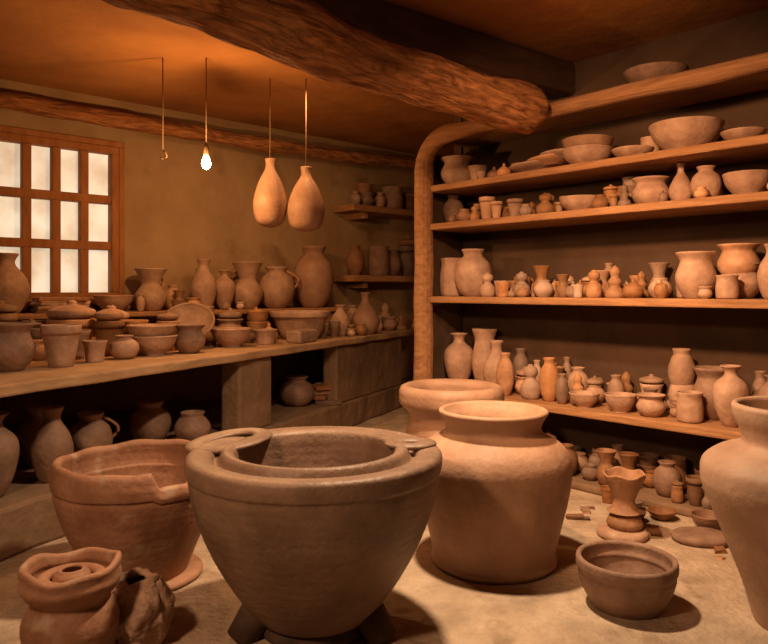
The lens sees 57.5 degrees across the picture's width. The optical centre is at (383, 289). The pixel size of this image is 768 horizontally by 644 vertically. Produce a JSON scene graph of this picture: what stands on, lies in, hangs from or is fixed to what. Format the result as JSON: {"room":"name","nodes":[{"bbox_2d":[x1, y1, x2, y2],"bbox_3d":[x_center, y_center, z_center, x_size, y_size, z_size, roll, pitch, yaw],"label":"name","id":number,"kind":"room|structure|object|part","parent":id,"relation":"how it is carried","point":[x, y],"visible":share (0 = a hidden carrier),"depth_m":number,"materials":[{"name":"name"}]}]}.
{"room":"art studio","nodes":[
{"label":"art studio","id":0,"kind":"room"},
{"bbox_2d":[0,79,416,423],"bbox_3d":[-3.475,-0.180,5.258,11.000,2.960,0.250,0,0,-42],"label":"wall","id":1,"kind":"structure","parent":0,"point":[179,212],"depth_m":6.73,"materials":[{"name":"paint"}]},
{"bbox_2d":[0,132,118,299],"bbox_3d":[-2.725,-0.580,5.800,1.020,1.320,0.110,0,0,-42],"label":"window","id":2,"kind":"structure","parent":1,"relation":"in","point":[25,193],"depth_m":5.81,"materials":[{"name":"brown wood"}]},
{"bbox_3d":[-2.756,-0.580,5.835,0.924,1.224,0.008,0,0,-42],"label":"panes","id":3,"kind":"part","parent":2,"relation":"part of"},
{"bbox_2d":[0,125,124,305],"bbox_3d":[-2.677,-0.580,5.747,1.180,1.420,0.088,0,0,-42],"label":"trim","id":4,"kind":"structure","parent":1,"relation":"attached to","point":[8,129],"depth_m":6.10,"materials":[{"name":"brown wood"}]},
{"bbox_2d":[0,92,415,169],"bbox_3d":[-2.213,-1.472,6.098,8.119,0.217,0.269,-1,0,-42],"label":"log beam","id":5,"kind":"structure","parent":1,"relation":"attached to","point":[39,106],"depth_m":6.31,"materials":[{"name":"wood"}]},
{"bbox_2d":[333,204,413,220],"bbox_3d":[0.168,-0.850,8.124,1.650,0.140,0.355,0,0,-42],"label":"shelf","id":6,"kind":"object","parent":1,"relation":"attached to","point":[353,211],"visible":0.56,"depth_m":7.71,"materials":[{"name":"brown wood"}]},
{"bbox_2d":[350,183,413,209],"bbox_3d":[0.144,-1.052,8.106,1.484,0.265,0.287,0,0,-42],"label":"pots","id":7,"kind":"object","parent":6,"relation":"on","point":[390,196],"visible":0.52,"depth_m":7.92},
{"bbox_2d":[334,275,413,287],"bbox_3d":[0.168,-0.090,8.124,1.650,0.140,0.355,0,0,-42],"label":"shelf","id":8,"kind":"object","parent":1,"relation":"attached to","point":[353,281],"visible":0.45,"depth_m":7.66,"materials":[{"name":"brown wood"}]},
{"bbox_2d":[346,235,414,275],"bbox_3d":[0.122,-0.402,8.092,1.346,0.484,0.276,0,0,-42],"label":"pots","id":9,"kind":"object","parent":8,"relation":"on","point":[382,261],"visible":0.72,"depth_m":7.84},
{"bbox_2d":[0,0,767,155],"bbox_3d":[0.000,-1.710,4.000,14.000,0.100,14.000,0,0,0],"label":"ceiling","id":10,"kind":"structure","parent":0,"point":[98,48],"depth_m":4.89,"materials":[{"name":"paint"}]},
{"bbox_2d":[160,57,166,159],"bbox_3d":[-1.575,-1.293,5.000,0.057,0.734,0.010,0,0,0],"label":"wire hook","id":11,"kind":"object","parent":10,"relation":"hanging from","point":[162,57],"visible":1,"depth_m":5.00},
{"bbox_2d":[201,57,210,169],"bbox_3d":[-1.270,-1.260,5.000,0.066,0.800,0.066,0,0,0],"label":"pendant bulb","id":12,"kind":"object","parent":10,"relation":"hanging from","point":[206,163],"visible":1,"depth_m":4.99,"materials":[{"name":"beige"}]},
{"bbox_3d":[-1.270,-0.910,5.000,0.066,0.100,0.066,0,0,0],"label":"bulb","id":13,"kind":"part","parent":12,"relation":"part of","materials":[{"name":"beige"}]},
{"bbox_2d":[253,79,286,226],"bbox_3d":[-0.895,-1.077,5.500,0.265,1.165,0.268,0,0,0],"label":"clay vase","id":14,"kind":"object","parent":10,"relation":"hanging from","point":[269,201],"visible":1,"depth_m":5.41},
{"bbox_3d":[-0.896,-1.316,5.500,0.079,0.688,0.010,0,0,0],"label":"cord","id":15,"kind":"part","parent":14,"relation":"part of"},
{"bbox_2d":[287,166,324,231],"bbox_3d":[-0.613,-1.060,5.500,0.295,1.200,0.291,0,0,0],"label":"clay vase","id":16,"kind":"object","parent":10,"relation":"hanging from","point":[305,208],"visible":1,"depth_m":5.40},
{"bbox_2d":[102,0,548,133],"bbox_3d":[-0.693,-1.327,3.311,4.280,0.415,0.431,6,-4,-39],"label":"log beam","id":17,"kind":"structure","parent":10,"relation":"attached to","point":[303,35],"depth_m":3.57,"materials":[{"name":"wood"}]},
{"bbox_2d":[311,0,574,99],"bbox_3d":[0.018,-1.540,4.147,3.750,0.240,0.220,0,0,-38],"label":"joist","id":18,"kind":"object","parent":10,"relation":"attached to","point":[476,51],"depth_m":4.37,"materials":[{"name":"wood"}]},
{"bbox_2d":[0,407,767,643],"bbox_3d":[0.000,1.350,4.000,14.000,0.100,14.000,0,0,0],"label":"floor","id":19,"kind":"structure","parent":0,"point":[709,603],"depth_m":2.91,"materials":[{"name":"concrete"}]},
{"bbox_2d":[15,404,49,467],"bbox_3d":[-2.080,0.872,4.199,0.260,0.356,0.260,0,0,0],"label":"clay jar","id":20,"kind":"object","parent":19,"relation":"on","point":[25,433],"visible":0.52,"depth_m":4.11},
{"bbox_2d":[17,547,121,643],"bbox_3d":[-1.072,1.108,2.399,0.328,0.384,0.312,0,0,-38],"label":"clay pot","id":21,"kind":"object","parent":19,"relation":"on","point":[70,598],"visible":1,"depth_m":2.31,"materials":[{"name":"ceramic"}]},
{"bbox_2d":[49,439,202,590],"bbox_3d":[-1.121,1.024,3.191,0.734,0.553,0.721,0,0,-24],"label":"pot","id":22,"kind":"object","parent":19,"relation":"on","point":[132,498],"visible":0.74,"depth_m":2.94,"materials":[{"name":"ceramic"}]},
{"bbox_2d":[111,566,172,643],"bbox_3d":[-0.902,1.167,2.567,0.252,0.267,0.246,0,0,0],"label":"pot","id":23,"kind":"object","parent":19,"relation":"on","point":[143,595],"visible":0.87,"depth_m":2.50,"materials":[{"name":"ceramic"}]},
{"bbox_2d":[0,377,412,560],"bbox_3d":[-2.064,1.175,5.927,2.616,0.250,7.529,0,0,25],"label":"ledge","id":24,"kind":"object","parent":19,"relation":"on","point":[28,516],"visible":0.39,"depth_m":5.42,"materials":[{"name":"paint"}]},
{"bbox_2d":[0,411,19,497],"bbox_3d":[-1.979,0.837,3.548,0.234,0.426,0.229,0,0,0],"label":"clay vase","id":25,"kind":"object","parent":24,"relation":"on","point":[9,443],"visible":1,"depth_m":3.52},
{"bbox_2d":[30,405,73,482],"bbox_3d":[-1.830,0.847,3.860,0.218,0.406,0.222,0,0,0],"label":"clay vase","id":26,"kind":"object","parent":24,"relation":"on","point":[52,440],"visible":0.81,"depth_m":3.79,"materials":[{"name":"ceramic"}]},
{"bbox_2d":[70,410,119,452],"bbox_3d":[-1.781,0.897,4.248,0.261,0.306,0.258,0,0,28],"label":"jug","id":27,"kind":"object","parent":24,"relation":"on","point":[91,430],"visible":0.73,"depth_m":4.17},
{"bbox_2d":[129,400,170,439],"bbox_3d":[-1.622,0.911,4.859,0.282,0.277,0.278,0,0,0],"label":"clay jar","id":28,"kind":"object","parent":24,"relation":"on","point":[150,421],"visible":0.9,"depth_m":4.77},
{"bbox_2d":[174,410,210,440],"bbox_3d":[-1.329,0.947,4.860,0.248,0.206,0.240,0,0,0],"label":"clay jar","id":29,"kind":"object","parent":24,"relation":"on","point":[192,424],"visible":0.89,"depth_m":4.78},
{"bbox_2d":[222,357,270,430],"bbox_3d":[-1.036,0.780,5.298,0.170,0.540,0.420,0,0,25],"label":"pier","id":30,"kind":"object","parent":24,"relation":"on","point":[246,385],"visible":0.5,"depth_m":5.15,"materials":[{"name":"paint"}]},
{"bbox_2d":[0,327,413,397],"bbox_3d":[-2.050,0.480,5.919,2.655,0.060,7.542,0,0,25],"label":"countertop","id":31,"kind":"structure","parent":30,"relation":"on","point":[37,376],"depth_m":4.39,"materials":[{"name":"brown wood"}]},
{"bbox_2d":[0,322,35,371],"bbox_3d":[-2.090,0.317,3.900,0.270,0.267,0.270,0,0,0],"label":"clay jar","id":32,"kind":"object","parent":31,"relation":"on","point":[17,346],"visible":1,"depth_m":3.82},
{"bbox_2d":[40,324,81,367],"bbox_3d":[-1.900,0.327,4.120,0.225,0.246,0.224,0,0,0],"label":"clay pot","id":33,"kind":"object","parent":31,"relation":"on","point":[60,341],"visible":1,"depth_m":4.05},
{"bbox_2d":[0,300,178,360],"bbox_3d":[-2.308,0.260,4.830,1.733,0.381,0.958,0,0,-42],"label":"pots","id":34,"kind":"object","parent":31,"relation":"on","point":[109,322],"visible":0.45,"depth_m":4.74,"materials":[{"name":"ceramic"}]},
{"bbox_2d":[82,340,107,362],"bbox_3d":[-1.810,0.383,4.380,0.150,0.134,0.150,0,0,0],"label":"clay cup","id":35,"kind":"object","parent":31,"relation":"on","point":[94,350],"visible":1,"depth_m":4.33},
{"bbox_2d":[109,335,138,358],"bbox_3d":[-1.700,0.373,4.579,0.191,0.155,0.189,0,0,0],"label":"clay pot","id":36,"kind":"object","parent":31,"relation":"on","point":[124,346],"visible":1,"depth_m":4.52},
{"bbox_2d":[126,324,177,355],"bbox_3d":[-1.605,0.345,4.848,0.341,0.210,0.333,0,0,0],"label":"stacked bowls","id":37,"kind":"object","parent":31,"relation":"on","point":[152,339],"visible":0.91,"depth_m":4.73,"materials":[{"name":"ceramic"}]},
{"bbox_2d":[18,307,348,334],"bbox_3d":[-2.020,0.315,6.071,4.050,0.270,0.470,0,0,-42],"label":"display board","id":38,"kind":"object","parent":31,"relation":"on","point":[132,313],"visible":0.2,"depth_m":6.22,"materials":[{"name":"brown wood"}]},
{"bbox_2d":[0,253,29,312],"bbox_3d":[-2.868,-0.049,5.299,0.334,0.458,0.346,0,0,0],"label":"clay vase","id":39,"kind":"object","parent":38,"relation":"on","point":[14,285],"visible":0.88,"depth_m":5.22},
{"bbox_2d":[21,302,27,312],"label":"pots","id":40,"kind":"object","parent":38,"relation":"on","point":[24,310],"depth_m":5.54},
{"bbox_2d":[30,297,90,312],"bbox_3d":[-2.562,0.118,5.558,0.428,0.123,0.276,0,0,-42],"label":"clay piece","id":41,"kind":"object","parent":38,"relation":"on","point":[39,304],"visible":0.75,"depth_m":5.43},
{"bbox_2d":[93,295,133,310],"bbox_3d":[-2.258,0.111,5.850,0.320,0.138,0.320,0,0,0],"label":"clay bowl","id":42,"kind":"object","parent":38,"relation":"on","point":[121,302],"visible":0.75,"depth_m":5.74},
{"bbox_2d":[124,294,144,311],"label":"pots","id":43,"kind":"object","parent":38,"relation":"on","point":[140,302],"depth_m":5.81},
{"bbox_2d":[134,268,167,310],"bbox_3d":[-2.020,-0.004,6.065,0.279,0.367,0.280,0,0,-22],"label":"clay vase","id":44,"kind":"object","parent":38,"relation":"on","point":[155,296],"visible":0.96,"depth_m":5.98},
{"bbox_2d":[165,285,200,309],"label":"pots","id":45,"kind":"object","parent":38,"relation":"on","point":[175,296],"depth_m":6.23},
{"bbox_2d":[190,258,216,305],"bbox_3d":[-1.649,-0.053,6.398,0.232,0.466,0.228,0,0,0],"label":"clay vase","id":46,"kind":"object","parent":38,"relation":"on","point":[203,284],"visible":0.77,"depth_m":6.32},
{"bbox_2d":[215,300,230,309],"label":"pots","id":47,"kind":"object","parent":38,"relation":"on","point":[224,306],"depth_m":6.34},
{"bbox_2d":[215,270,234,308],"bbox_3d":[-1.492,-0.003,6.538,0.202,0.365,0.202,0,0,0],"label":"clay vase","id":48,"kind":"object","parent":38,"relation":"on","point":[225,286],"visible":0.9,"depth_m":6.47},
{"bbox_2d":[236,302,244,309],"label":"pots","id":49,"kind":"object","parent":38,"relation":"on","point":[240,305],"depth_m":6.45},
{"bbox_2d":[230,261,262,308],"bbox_3d":[-1.308,-0.044,6.705,0.298,0.448,0.301,0,0,-22],"label":"clay vase","id":50,"kind":"object","parent":38,"relation":"on","point":[248,290],"visible":0.86,"depth_m":6.61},
{"bbox_2d":[259,267,299,307],"bbox_3d":[-1.061,-0.025,6.924,0.354,0.409,0.366,0,0,30],"label":"jug","id":51,"kind":"object","parent":38,"relation":"on","point":[278,288],"visible":0.94,"depth_m":6.80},
{"bbox_2d":[293,246,333,307],"bbox_3d":[-0.728,-0.135,7.229,0.420,0.630,0.420,0,0,0],"label":"clay jar","id":52,"kind":"object","parent":38,"relation":"on","point":[314,271],"visible":0.99,"depth_m":7.08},
{"bbox_2d":[174,324,205,353],"bbox_3d":[-1.389,0.347,5.000,0.221,0.206,0.219,0,0,0],"label":"pot","id":53,"kind":"object","parent":31,"relation":"on","point":[191,339],"visible":0.95,"depth_m":4.92,"materials":[{"name":"ceramic"}]},
{"bbox_2d":[169,302,214,334],"bbox_3d":[-1.479,0.283,5.372,0.372,0.374,0.399,0,0,23],"label":"platter","id":54,"kind":"object","parent":31,"relation":"on","point":[189,312],"visible":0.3,"depth_m":5.43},
{"bbox_2d":[211,327,251,347],"bbox_3d":[-1.209,0.376,5.551,0.331,0.148,0.329,0,0,0],"label":"clay bowl","id":55,"kind":"object","parent":31,"relation":"on","point":[229,337],"visible":0.98,"depth_m":5.44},
{"bbox_2d":[204,306,277,345],"bbox_3d":[-1.385,0.294,5.929,1.088,0.312,0.532,0,0,-42],"label":"pots","id":56,"kind":"object","parent":31,"relation":"on","point":[257,318],"visible":0.28,"depth_m":6.00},
{"bbox_2d":[253,329,277,344],"bbox_3d":[-0.982,0.388,5.801,0.200,0.125,0.200,0,0,0],"label":"clay cup","id":57,"kind":"object","parent":31,"relation":"on","point":[263,336],"visible":1,"depth_m":5.73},
{"bbox_2d":[270,310,330,339],"bbox_3d":[-0.771,0.320,6.450,0.558,0.260,0.544,0,0,0],"label":"basin","id":58,"kind":"object","parent":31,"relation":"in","point":[285,320],"visible":0.82,"depth_m":6.25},
{"bbox_2d":[286,329,316,343],"bbox_3d":[-0.702,0.395,6.011,0.157,0.110,0.302,0,0,25],"label":"block","id":59,"kind":"object","parent":31,"relation":"on","point":[299,336],"visible":1,"depth_m":5.90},
{"bbox_2d":[331,305,350,335],"bbox_3d":[-0.430,0.297,6.901,0.200,0.305,0.200,0,0,0],"label":"bottle","id":60,"kind":"object","parent":31,"relation":"on","point":[340,315],"visible":0.8,"depth_m":6.84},
{"bbox_2d":[320,321,366,336],"bbox_3d":[-0.467,0.373,6.858,0.559,0.154,0.386,0,0,-42],"label":"pots","id":61,"kind":"object","parent":31,"relation":"on","point":[333,328],"visible":0.83,"depth_m":6.76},
{"bbox_2d":[351,292,379,334],"bbox_3d":[-0.190,0.236,7.150,0.296,0.427,0.296,0,0,0],"label":"bottle","id":62,"kind":"object","parent":31,"relation":"on","point":[365,313],"visible":0.81,"depth_m":7.06,"materials":[{"name":"ceramic"}]},
{"bbox_2d":[345,303,413,330],"bbox_3d":[0.084,0.299,7.987,1.517,0.302,0.363,0,0,-42],"label":"pots","id":63,"kind":"object","parent":31,"relation":"on","point":[387,322],"visible":0.34,"depth_m":7.83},
{"bbox_2d":[279,375,314,406],"bbox_3d":[-0.789,0.916,6.351,0.320,0.268,0.320,0,0,0],"label":"clay jar","id":64,"kind":"object","parent":24,"relation":"on","point":[296,392],"visible":1,"depth_m":6.24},
{"bbox_2d":[184,426,441,643],"bbox_3d":[-0.284,0.959,2.718,1.019,0.736,0.978,0,0,0],"label":"pot","id":65,"kind":"object","parent":19,"relation":"on","point":[311,528],"visible":1,"depth_m":2.39,"materials":[{"name":"ceramic"}]},
{"bbox_2d":[312,382,340,405],"bbox_3d":[-0.480,0.962,6.626,0.313,0.177,0.610,0,0,25],"label":"clay piece","id":66,"kind":"object","parent":19,"relation":"on","point":[320,397],"visible":0.44,"depth_m":6.39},
{"bbox_2d":[324,337,400,402],"bbox_3d":[-0.184,0.780,7.117,0.150,0.540,1.500,0,0,25],"label":"pier","id":67,"kind":"object","parent":19,"relation":"on","point":[353,371],"visible":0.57,"depth_m":6.86,"materials":[{"name":"paint"}]},
{"bbox_2d":[399,379,504,437],"bbox_3d":[0.409,0.936,4.249,0.637,0.728,0.629,0,0,7],"label":"storage jar","id":68,"kind":"object","parent":19,"relation":"on","point":[423,399],"visible":0.43,"depth_m":4.06,"materials":[{"name":"ceramic"}]},
{"bbox_2d":[427,400,572,584],"bbox_3d":[0.526,0.935,3.370,0.742,0.730,0.733,0,0,-5],"label":"jar","id":69,"kind":"object","parent":19,"relation":"on","point":[498,513],"visible":0.96,"depth_m":3.10,"materials":[{"name":"ceramic"}]},
{"bbox_2d":[413,52,767,439],"bbox_3d":[1.871,0.016,4.136,0.570,2.568,4.354,0,0,-42],"label":"shelving unit","id":70,"kind":"object","parent":19,"relation":"on","point":[749,74],"visible":0.75,"depth_m":4.49,"materials":[{"name":"brown wood"}]},
{"bbox_2d":[440,258,461,295],"bbox_3d":[0.541,-0.102,5.596,0.190,0.305,0.191,0,0,0],"label":"clay jar","id":71,"kind":"object","parent":70,"relation":"on","point":[448,287],"visible":0.66,"depth_m":5.51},
{"bbox_2d":[443,195,463,221],"bbox_3d":[0.561,-0.642,5.653,0.170,0.244,0.170,0,0,0],"label":"clay jar","id":72,"kind":"object","parent":70,"relation":"on","point":[453,205],"visible":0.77,"depth_m":5.59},
{"bbox_2d":[440,155,473,183],"bbox_3d":[0.581,-0.933,5.553,0.270,0.227,0.270,0,0,0],"label":"pot","id":73,"kind":"object","parent":70,"relation":"on","point":[455,168],"visible":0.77,"depth_m":5.45,"materials":[{"name":"ceramic"}]},
{"bbox_2d":[444,332,472,378],"bbox_3d":[0.601,0.557,5.607,0.242,0.426,0.242,0,0,0],"label":"clay vase","id":74,"kind":"object","parent":70,"relation":"on","point":[458,355],"visible":0.79,"depth_m":5.52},
{"bbox_2d":[454,249,491,296],"bbox_3d":[0.692,-0.134,5.435,0.293,0.367,0.287,0,0,0],"label":"clay jar","id":75,"kind":"object","parent":70,"relation":"on","point":[470,269],"visible":0.87,"depth_m":5.33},
{"bbox_2d":[468,165,487,179],"bbox_3d":[0.724,-0.887,5.396,0.150,0.134,0.150,0,0,0],"label":"clay cup","id":76,"kind":"object","parent":70,"relation":"on","point":[473,169],"visible":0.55,"depth_m":5.34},
{"bbox_2d":[472,328,497,380],"bbox_3d":[0.793,0.537,5.513,0.201,0.465,0.199,0,0,0],"label":"clay jar","id":77,"kind":"object","parent":70,"relation":"on","point":[482,346],"visible":0.56,"depth_m":5.44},
{"bbox_2d":[483,340,503,383],"bbox_3d":[0.855,0.578,5.326,0.200,0.385,0.200,0,0,0],"label":"clay vase","id":78,"kind":"object","parent":70,"relation":"on","point":[490,365],"visible":0.64,"depth_m":5.27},
{"bbox_2d":[476,162,519,177],"bbox_3d":[0.930,-0.878,5.232,0.402,0.117,0.316,0,0,-42],"label":"pots","id":79,"kind":"object","parent":70,"relation":"on","point":[503,170],"visible":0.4,"depth_m":5.17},
{"bbox_2d":[449,193,566,221],"bbox_3d":[0.939,-0.604,5.218,0.408,0.168,0.968,0,0,-42],"label":"pots","id":80,"kind":"object","parent":70,"relation":"on","point":[488,207],"visible":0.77,"depth_m":5.07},
{"bbox_2d":[480,266,583,296],"bbox_3d":[1.091,-0.061,5.069,0.459,0.222,0.765,0,0,-42],"label":"figurines","id":81,"kind":"object","parent":70,"relation":"on","point":[522,285],"visible":0.84,"depth_m":4.97},
{"bbox_2d":[509,148,567,172],"bbox_3d":[1.156,-0.904,4.996,0.378,0.125,0.559,0,0,-42],"label":"plates","id":82,"kind":"object","parent":70,"relation":"on","point":[554,157],"visible":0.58,"depth_m":4.89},
{"bbox_2d":[496,348,587,403],"bbox_3d":[1.142,0.607,5.032,0.407,0.325,0.721,0,0,-42],"label":"pots","id":83,"kind":"object","parent":70,"relation":"on","point":[551,382],"visible":0.96,"depth_m":4.92,"materials":[{"name":"ceramic"}]},
{"bbox_2d":[559,195,594,210],"bbox_3d":[1.326,-0.574,4.728,0.284,0.107,0.276,0,0,0],"label":"bowl","id":84,"kind":"object","parent":70,"relation":"on","point":[570,202],"visible":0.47,"depth_m":4.63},
{"bbox_2d":[569,390,599,407],"bbox_3d":[1.321,0.723,4.615,0.200,0.095,0.200,0,0,0],"label":"clay bowl","id":85,"kind":"object","parent":70,"relation":"on","point":[581,398],"visible":1,"depth_m":4.56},
{"bbox_2d":[561,134,613,163],"bbox_3d":[1.369,-0.917,4.712,0.342,0.194,0.342,0,0,0],"label":"stacked bowls","id":86,"kind":"object","parent":70,"relation":"on","point":[585,147],"visible":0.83,"depth_m":4.58,"materials":[{"name":"ceramic"}]},
{"bbox_2d":[585,371,633,403],"label":"pots","id":87,"kind":"object","parent":70,"relation":"on","point":[595,383],"depth_m":4.67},
{"bbox_2d":[592,176,638,207],"bbox_3d":[1.552,-0.629,4.538,0.406,0.218,0.389,0,0,-42],"label":"pots","id":88,"kind":"object","parent":70,"relation":"on","point":[613,195],"visible":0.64,"depth_m":4.49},
{"bbox_2d":[604,392,636,412],"bbox_3d":[1.494,0.713,4.419,0.200,0.115,0.200,0,0,0],"label":"clay bowl","id":89,"kind":"object","parent":70,"relation":"on","point":[619,402],"visible":1,"depth_m":4.36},
{"bbox_2d":[611,145,654,156],"bbox_3d":[1.579,-0.858,4.443,0.262,0.076,0.258,0,0,0],"label":"dish","id":90,"kind":"object","parent":70,"relation":"on","point":[620,151],"visible":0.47,"depth_m":4.35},
{"bbox_2d":[640,136,659,150],"bbox_3d":[2.002,-0.908,4.279,0.147,0.177,1.163,0,0,-40],"label":"pots","id":91,"kind":"object","parent":70,"relation":"on","point":[647,140],"visible":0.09,"depth_m":4.53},
{"bbox_2d":[631,175,670,203],"bbox_3d":[1.661,-0.608,4.358,0.232,0.176,0.228,0,0,0],"label":"clay pot","id":92,"kind":"object","parent":70,"relation":"on","point":[646,187],"visible":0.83,"depth_m":4.27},
{"bbox_2d":[636,392,665,416],"bbox_3d":[1.629,0.703,4.272,0.170,0.134,0.170,0,0,0],"label":"clay bowl","id":93,"kind":"object","parent":70,"relation":"on","point":[649,404],"visible":1,"depth_m":4.21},
{"bbox_2d":[639,374,663,392],"label":"pots","id":94,"kind":"object","parent":70,"relation":"on","point":[652,383],"depth_m":4.50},
{"bbox_2d":[623,61,688,82],"bbox_3d":[1.681,-1.295,4.336,0.385,0.130,0.375,0,0,0],"label":"bowl","id":95,"kind":"object","parent":70,"relation":"on","point":[644,71],"visible":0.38,"depth_m":4.20,"materials":[{"name":"ceramic"}]},
{"bbox_2d":[656,190,667,201],"label":"pots","id":96,"kind":"object","parent":70,"relation":"on","point":[663,196],"depth_m":4.16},
{"bbox_2d":[565,262,763,298],"bbox_3d":[1.711,-0.068,4.369,0.444,0.235,1.184,0,0,-42],"label":"figurines","id":97,"kind":"object","parent":70,"relation":"on","point":[606,283],"visible":0.77,"depth_m":4.42},
{"bbox_2d":[664,394,676,417],"label":"pots","id":98,"kind":"object","parent":70,"relation":"on","point":[671,407],"depth_m":4.23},
{"bbox_2d":[668,162,692,199],"bbox_3d":[1.788,-0.642,4.214,0.142,0.244,0.143,0,0,0],"label":"bottle","id":99,"kind":"object","parent":70,"relation":"on","point":[679,189],"visible":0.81,"depth_m":4.17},
{"bbox_2d":[668,348,695,403],"bbox_3d":[1.849,0.567,4.339,0.168,0.407,0.164,0,0,0],"label":"pots","id":100,"kind":"object","parent":70,"relation":"on","point":[681,374],"visible":0.76,"depth_m":4.29,"materials":[{"name":"ceramic"}]},
{"bbox_2d":[648,116,724,149],"bbox_3d":[1.820,-0.910,4.221,0.429,0.180,0.431,0,0,0],"label":"clay bowl","id":101,"kind":"object","parent":70,"relation":"on","point":[677,132],"visible":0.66,"depth_m":4.07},
{"bbox_2d":[676,390,703,423],"bbox_3d":[1.788,0.683,4.095,0.151,0.174,0.150,0,0,0],"label":"clay jar","id":102,"kind":"object","parent":70,"relation":"on","point":[689,404],"visible":1,"depth_m":4.04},
{"bbox_2d":[675,251,716,298],"bbox_3d":[1.847,-0.088,4.146,0.229,0.276,0.231,0,0,0],"label":"pot","id":103,"kind":"object","parent":70,"relation":"on","point":[695,269],"visible":0.92,"depth_m":4.06,"materials":[{"name":"ceramic"}]},
{"bbox_2d":[692,187,708,197],"label":"pots","id":104,"kind":"object","parent":70,"relation":"on","point":[700,192],"depth_m":3.97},
{"bbox_2d":[690,165,721,197],"bbox_3d":[1.889,-0.622,4.104,0.172,0.204,0.168,0,0,0],"label":"clay pot","id":105,"kind":"object","parent":70,"relation":"on","point":[706,176],"visible":0.78,"depth_m":4.04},
{"bbox_2d":[692,365,723,419],"bbox_3d":[1.978,0.617,4.198,0.239,0.306,0.241,0,0,0],"label":"pot","id":106,"kind":"object","parent":70,"relation":"on","point":[707,375],"visible":0.53,"depth_m":4.13,"materials":[{"name":"ceramic"}]},
{"bbox_2d":[715,275,738,298],"bbox_3d":[1.920,-0.017,3.917,0.122,0.134,0.119,0,0,0],"label":"clay cup","id":107,"kind":"object","parent":70,"relation":"on","point":[727,286],"visible":1,"depth_m":3.87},
{"bbox_2d":[712,364,749,427],"bbox_3d":[1.956,0.598,3.951,0.193,0.345,0.190,0,0,0],"label":"clay vase","id":108,"kind":"object","parent":70,"relation":"on","point":[730,386],"visible":0.88,"depth_m":3.90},
{"bbox_2d":[717,243,760,298],"bbox_3d":[2.060,-0.108,4.059,0.236,0.316,0.234,0,0,0],"label":"pots","id":109,"kind":"object","parent":70,"relation":"on","point":[741,259],"visible":0.84,"depth_m":3.97,"materials":[{"name":"ceramic"}]},
{"bbox_2d":[720,126,766,139],"bbox_3d":[2.027,-0.858,3.946,0.242,0.076,0.238,0,0,0],"label":"dish","id":110,"kind":"object","parent":70,"relation":"on","point":[740,132],"visible":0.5,"depth_m":3.86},
{"bbox_2d":[722,169,767,193],"bbox_3d":[2.042,-0.588,3.933,0.260,0.136,0.260,0,0,0],"label":"clay bowl","id":111,"kind":"object","parent":70,"relation":"on","point":[755,180],"visible":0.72,"depth_m":3.85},
{"bbox_2d":[749,370,766,395],"label":"pots","id":112,"kind":"object","parent":70,"relation":"on","point":[760,379],"depth_m":4.06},
{"bbox_2d":[756,374,767,395],"bbox_3d":[2.158,0.617,3.835,0.221,0.306,0.219,0,0,0],"label":"clay jar","id":113,"kind":"object","parent":70,"relation":"on","point":[763,390],"visible":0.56,"depth_m":3.83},
{"bbox_2d":[757,243,767,298],"bbox_3d":[2.128,-0.102,3.836,0.151,0.304,0.149,0,0,0],"label":"clay vase","id":114,"kind":"object","parent":70,"relation":"on","point":[762,274],"visible":0.99,"depth_m":3.82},
{"bbox_2d":[600,485,612,503],"label":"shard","id":115,"kind":"object","parent":19,"relation":"on","point":[607,497],"depth_m":4.25},
{"bbox_2d":[596,466,648,542],"bbox_3d":[1.259,1.129,3.699,0.264,0.343,0.261,0,0,0],"label":"clay vase","id":116,"kind":"object","parent":19,"relation":"on","point":[623,522],"visible":1,"depth_m":3.64,"materials":[{"name":"ceramic"}]},
{"bbox_2d":[576,540,678,619],"bbox_3d":[1.000,1.199,2.890,0.404,0.202,0.403,0,0,0],"label":"clay bowl","id":117,"kind":"object","parent":19,"relation":"on","point":[630,580],"visible":1,"depth_m":2.78,"materials":[{"name":"ceramic"}]},
{"bbox_2d":[546,431,711,509],"bbox_3d":[1.619,1.125,4.485,0.449,0.250,2.184,0,0,-42],"label":"pots","id":118,"kind":"object","parent":19,"relation":"on","point":[669,478],"visible":0.42,"depth_m":4.39,"materials":[{"name":"ceramic"}]},
{"bbox_2d":[571,472,702,516],"bbox_3d":[1.964,1.275,4.104,0.475,0.050,4.180,0,0,-42],"label":"plinth","id":119,"kind":"object","parent":19,"relation":"on","point":[650,496],"visible":0.02,"depth_m":4.26,"materials":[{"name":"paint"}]},
{"bbox_2d":[565,506,727,559],"bbox_3d":[1.201,1.289,4.033,0.353,0.022,1.957,0,0,-42],"label":"clay piece","id":120,"kind":"object","parent":19,"relation":"on","point":[655,531],"visible":0.28,"depth_m":3.79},
{"bbox_2d":[635,497,676,520],"label":"bowls","id":121,"kind":"object","parent":19,"relation":"on","point":[661,513],"depth_m":3.99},
{"bbox_2d":[670,526,727,547],"bbox_3d":[1.640,1.275,3.620,0.294,0.050,0.228,0,0,0],"label":"clay lump","id":122,"kind":"object","parent":19,"relation":"on","point":[702,537],"visible":0.87,"depth_m":3.57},
{"bbox_2d":[690,509,719,529],"label":"bowls","id":123,"kind":"object","parent":19,"relation":"on","point":[704,518],"depth_m":3.78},
{"bbox_2d":[700,396,767,629],"bbox_3d":[1.621,0.873,2.721,0.723,0.855,0.717,0,0,-43],"label":"jar","id":124,"kind":"object","parent":19,"relation":"on","point":[733,472],"visible":1,"depth_m":2.64,"materials":[{"name":"ceramic"}]},
{"bbox_2d":[433,114,462,378],"bbox_3d":[1.256,-0.180,6.494,2.600,2.960,0.080,0,0,-42],"label":"wall","id":125,"kind":"structure","parent":0,"point":[447,317],"depth_m":5.73,"materials":[{"name":"paint"}]},
{"bbox_2d":[463,9,767,474],"bbox_3d":[2.948,-0.180,3.523,0.200,2.960,6.600,0,0,-42],"label":"wall","id":126,"kind":"structure","parent":0,"point":[606,341],"depth_m":4.77,"materials":[{"name":"paint"}]}
]}

